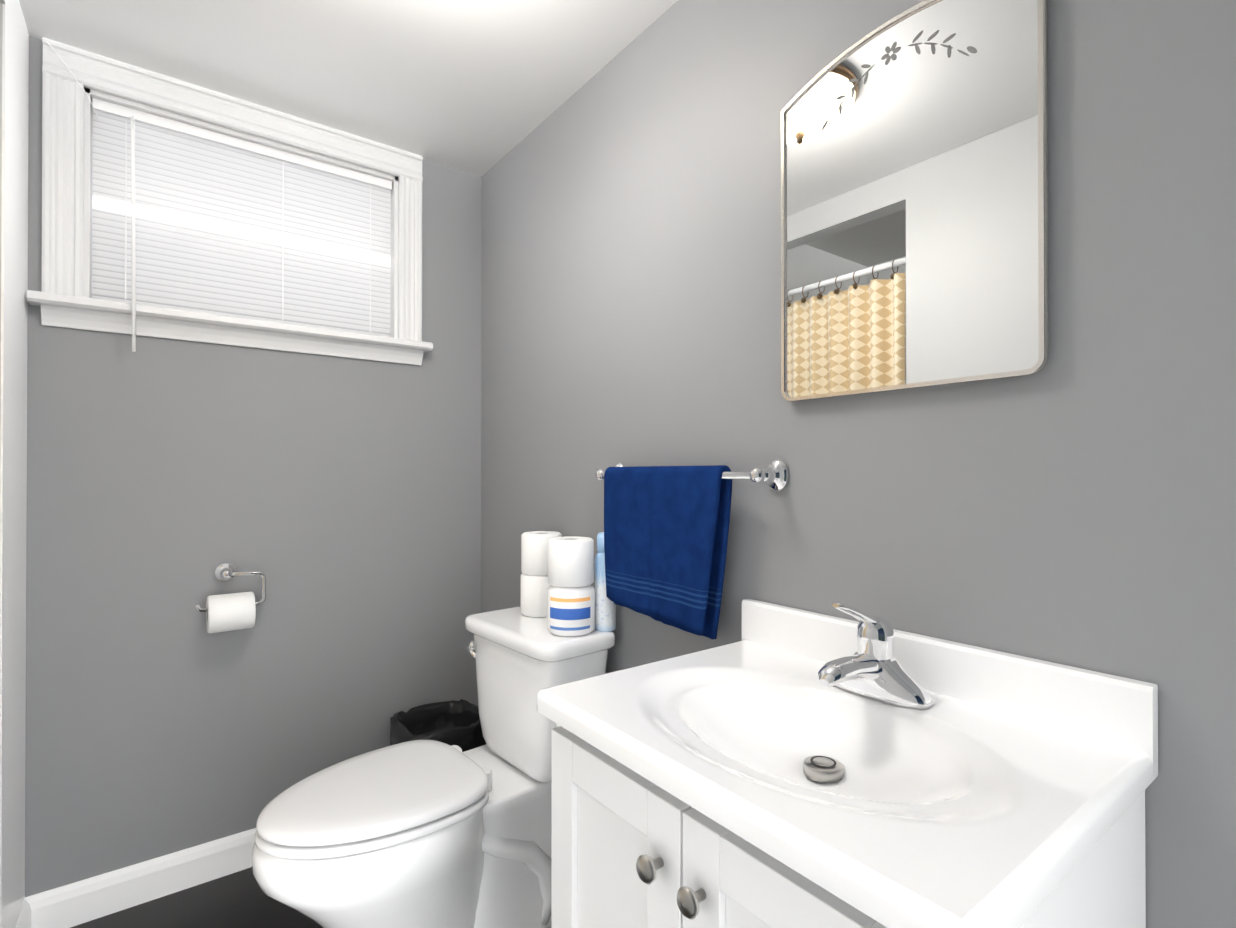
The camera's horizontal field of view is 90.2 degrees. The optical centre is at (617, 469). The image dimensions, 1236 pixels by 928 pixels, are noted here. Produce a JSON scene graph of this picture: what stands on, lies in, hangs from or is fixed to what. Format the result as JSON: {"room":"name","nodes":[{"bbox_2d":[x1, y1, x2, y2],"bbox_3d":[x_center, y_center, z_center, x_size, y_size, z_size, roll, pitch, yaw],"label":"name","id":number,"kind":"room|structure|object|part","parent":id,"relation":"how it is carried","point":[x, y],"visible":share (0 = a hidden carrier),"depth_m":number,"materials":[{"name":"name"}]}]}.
{"room":"bathroom","nodes":[
{"label":"bathroom","id":0,"kind":"room"},
{"bbox_2d":[0,0,4,425],"bbox_3d":[-0.681,0.034,0.420,0.080,2.260,2.750,0,0,-37],"label":"wall","id":1,"kind":"structure","parent":0,"point":[2,2],"depth_m":1.22,"materials":[{"name":"white paint"}]},
{"bbox_2d":[0,0,28,927],"bbox_3d":[-1.386,0.040,1.416,0.004,2.260,0.310,0,0,-37],"label":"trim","id":2,"kind":"structure","parent":1,"relation":"attached to","point":[14,289],"depth_m":1.39,"materials":[{"name":"white wood"}]},
{"bbox_2d":[16,900,30,927],"bbox_3d":[-0.638,1.112,0.437,0.014,0.105,2.735,0,0,-37],"label":"baseboard","id":3,"kind":"structure","parent":1,"relation":"attached to","point":[24,920],"depth_m":1.49,"materials":[{"name":"white wood"}]},
{"bbox_2d":[71,867,322,927],"bbox_3d":[-0.513,1.215,0.541,2.340,0.100,2.990,0,0,-37],"label":"floor","id":4,"kind":"structure","parent":0,"point":[239,899],"depth_m":1.63,"materials":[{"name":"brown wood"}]},
{"bbox_2d":[252,606,614,927],"bbox_3d":[-0.431,0.789,1.489,0.784,0.762,0.441,0,0,-37],"label":"toilet","id":5,"kind":"object","parent":4,"relation":"on","point":[423,834],"visible":0.9,"depth_m":1.42,"materials":[{"name":"white ceramic"}]},
{"bbox_3d":[-0.548,0.740,1.409,0.491,0.062,0.382,0,0,-37],"label":"seat","id":6,"kind":"part","parent":5,"relation":"part of","materials":[{"name":"white plastic"}]},
{"bbox_3d":[-0.396,0.487,1.680,0.028,0.028,0.085,0,0,-37],"label":"lever","id":7,"kind":"part","parent":5,"relation":"part of","materials":[{"name":"silver metal"}]},
{"bbox_2d":[521,531,561,616],"bbox_3d":[-0.219,0.294,1.758,0.116,0.229,0.115,0,0,-37],"label":"toilet paper roll","id":8,"kind":"object","parent":5,"relation":"on","point":[535,584],"visible":0.83,"depth_m":1.71,"materials":[{"name":"white paper"}]},
{"bbox_2d":[547,585,594,636],"bbox_3d":[-0.118,0.348,1.555,0.120,0.118,0.120,0,0,-37],"label":"toilet paper roll","id":9,"kind":"object","parent":5,"relation":"on","point":[570,612],"visible":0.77,"depth_m":1.50,"materials":[{"name":"white paper"}]},
{"bbox_2d":[548,536,593,587],"bbox_3d":[-0.118,0.230,1.556,0.114,0.114,0.114,0,0,-37],"label":"toilet paper roll","id":10,"kind":"object","parent":9,"relation":"on","point":[570,561],"visible":1,"depth_m":1.51,"materials":[{"name":"white paper"}]},
{"bbox_2d":[595,532,615,631],"bbox_3d":[-0.033,0.283,1.578,0.054,0.248,0.054,0,0,-37],"label":"spray bottle","id":11,"kind":"object","parent":5,"relation":"on","point":[605,613],"visible":0.62,"depth_m":1.55,"materials":[{"name":"blue"}]},
{"bbox_2d":[390,699,485,751],"bbox_3d":[-0.573,0.979,1.990,0.290,0.386,0.264,0,0,-37],"label":"trash bin","id":12,"kind":"object","parent":4,"relation":"on","point":[453,722],"visible":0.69,"depth_m":2.03,"materials":[{"name":"black plastic"}]},
{"bbox_2d":[537,599,1157,927],"bbox_3d":[0.253,0.678,0.839,0.514,0.978,0.637,0,0,-37],"label":"bathroom vanity","id":13,"kind":"object","parent":4,"relation":"on","point":[778,766],"visible":1,"depth_m":0.75,"materials":[{"name":"white ceramic"}]},
{"bbox_3d":[0.060,0.465,0.694,0.030,0.031,0.101,0,0,-37],"label":"knob","id":14,"kind":"part","parent":13,"relation":"part of","materials":[{"name":"silver metal"}]},
{"bbox_2d":[818,603,932,709],"bbox_3d":[0.350,0.263,0.904,0.160,0.147,0.166,0,0,-37],"label":"faucet","id":15,"kind":"object","parent":13,"relation":"on","point":[871,677],"depth_m":0.90,"materials":[{"name":"silver metal"}]},
{"bbox_2d":[25,36,481,896],"bbox_3d":[-1.427,0.041,1.655,2.220,2.260,0.120,0,0,-37],"label":"wall","id":16,"kind":"structure","parent":0,"point":[335,500],"depth_m":1.80,"materials":[{"name":"grey paint"}]},
{"bbox_2d":[24,828,256,927],"bbox_3d":[-0.989,1.119,1.897,1.217,0.105,0.014,0,0,-37],"label":"baseboard","id":17,"kind":"structure","parent":16,"relation":"attached to","point":[84,900],"depth_m":1.66,"materials":[{"name":"white wood"}]},
{"bbox_2d":[27,38,432,365],"bbox_3d":[-1.084,-0.726,1.868,1.010,0.723,0.160,0,0,-37],"label":"window","id":18,"kind":"structure","parent":16,"relation":"in","point":[66,177],"depth_m":1.71,"materials":[{"name":"white wood"}]},
{"bbox_2d":[92,98,391,336],"bbox_3d":[-1.090,-0.713,1.876,0.778,0.545,0.028,0,0,-37],"label":"window blind slats","id":19,"kind":"structure","parent":18,"relation":"attached to","point":[225,225],"depth_m":1.83,"materials":[{"name":"plastic"}]},
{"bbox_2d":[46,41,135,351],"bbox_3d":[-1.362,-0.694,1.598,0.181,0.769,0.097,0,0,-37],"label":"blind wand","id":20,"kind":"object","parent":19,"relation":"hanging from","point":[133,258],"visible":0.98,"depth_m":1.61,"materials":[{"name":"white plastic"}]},
{"bbox_2d":[195,562,265,632],"bbox_3d":[-1.102,0.362,1.757,0.173,0.190,0.104,0,0,-37],"label":"toilet paper holder","id":21,"kind":"object","parent":16,"relation":"attached to","point":[230,612],"visible":1,"depth_m":1.73,"materials":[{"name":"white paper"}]},
{"bbox_2d":[19,0,677,176],"bbox_3d":[-0.513,-1.145,0.553,2.340,0.100,2.990,0,0,-37],"label":"ceiling","id":22,"kind":"structure","parent":0,"point":[481,88],"depth_m":1.61,"materials":[{"name":"white paint"}]},
{"bbox_2d":[481,0,1235,927],"bbox_3d":[0.372,0.038,1.216,0.120,2.260,2.990,0,0,-37],"label":"wall","id":23,"kind":"structure","parent":0,"point":[1073,502],"depth_m":0.98,"materials":[{"name":"grey paint"}]},
{"bbox_2d":[595,458,788,638],"bbox_3d":[0.122,0.165,1.369,0.088,0.373,0.557,0,0,-37],"label":"towel rail","id":24,"kind":"object","parent":23,"relation":"attached to","point":[666,530],"visible":1,"depth_m":1.32,"materials":[{"name":"blue fabric"}]},
{"bbox_2d":[604,465,731,638],"bbox_3d":[0.098,0.171,1.377,0.058,0.360,0.382,0,0,-37],"label":"towel","id":25,"kind":"object","parent":24,"relation":"hanging from","point":[666,528],"depth_m":1.32,"materials":[{"name":"blue fabric"}]},
{"bbox_2d":[781,0,1048,401],"bbox_3d":[0.446,-0.430,1.003,0.016,0.600,0.432,0,0,-37],"label":"mirror","id":26,"kind":"object","parent":23,"relation":"attached to","point":[914,196],"visible":0.98,"depth_m":0.96,"materials":[{"name":"silver metal"}]}
]}

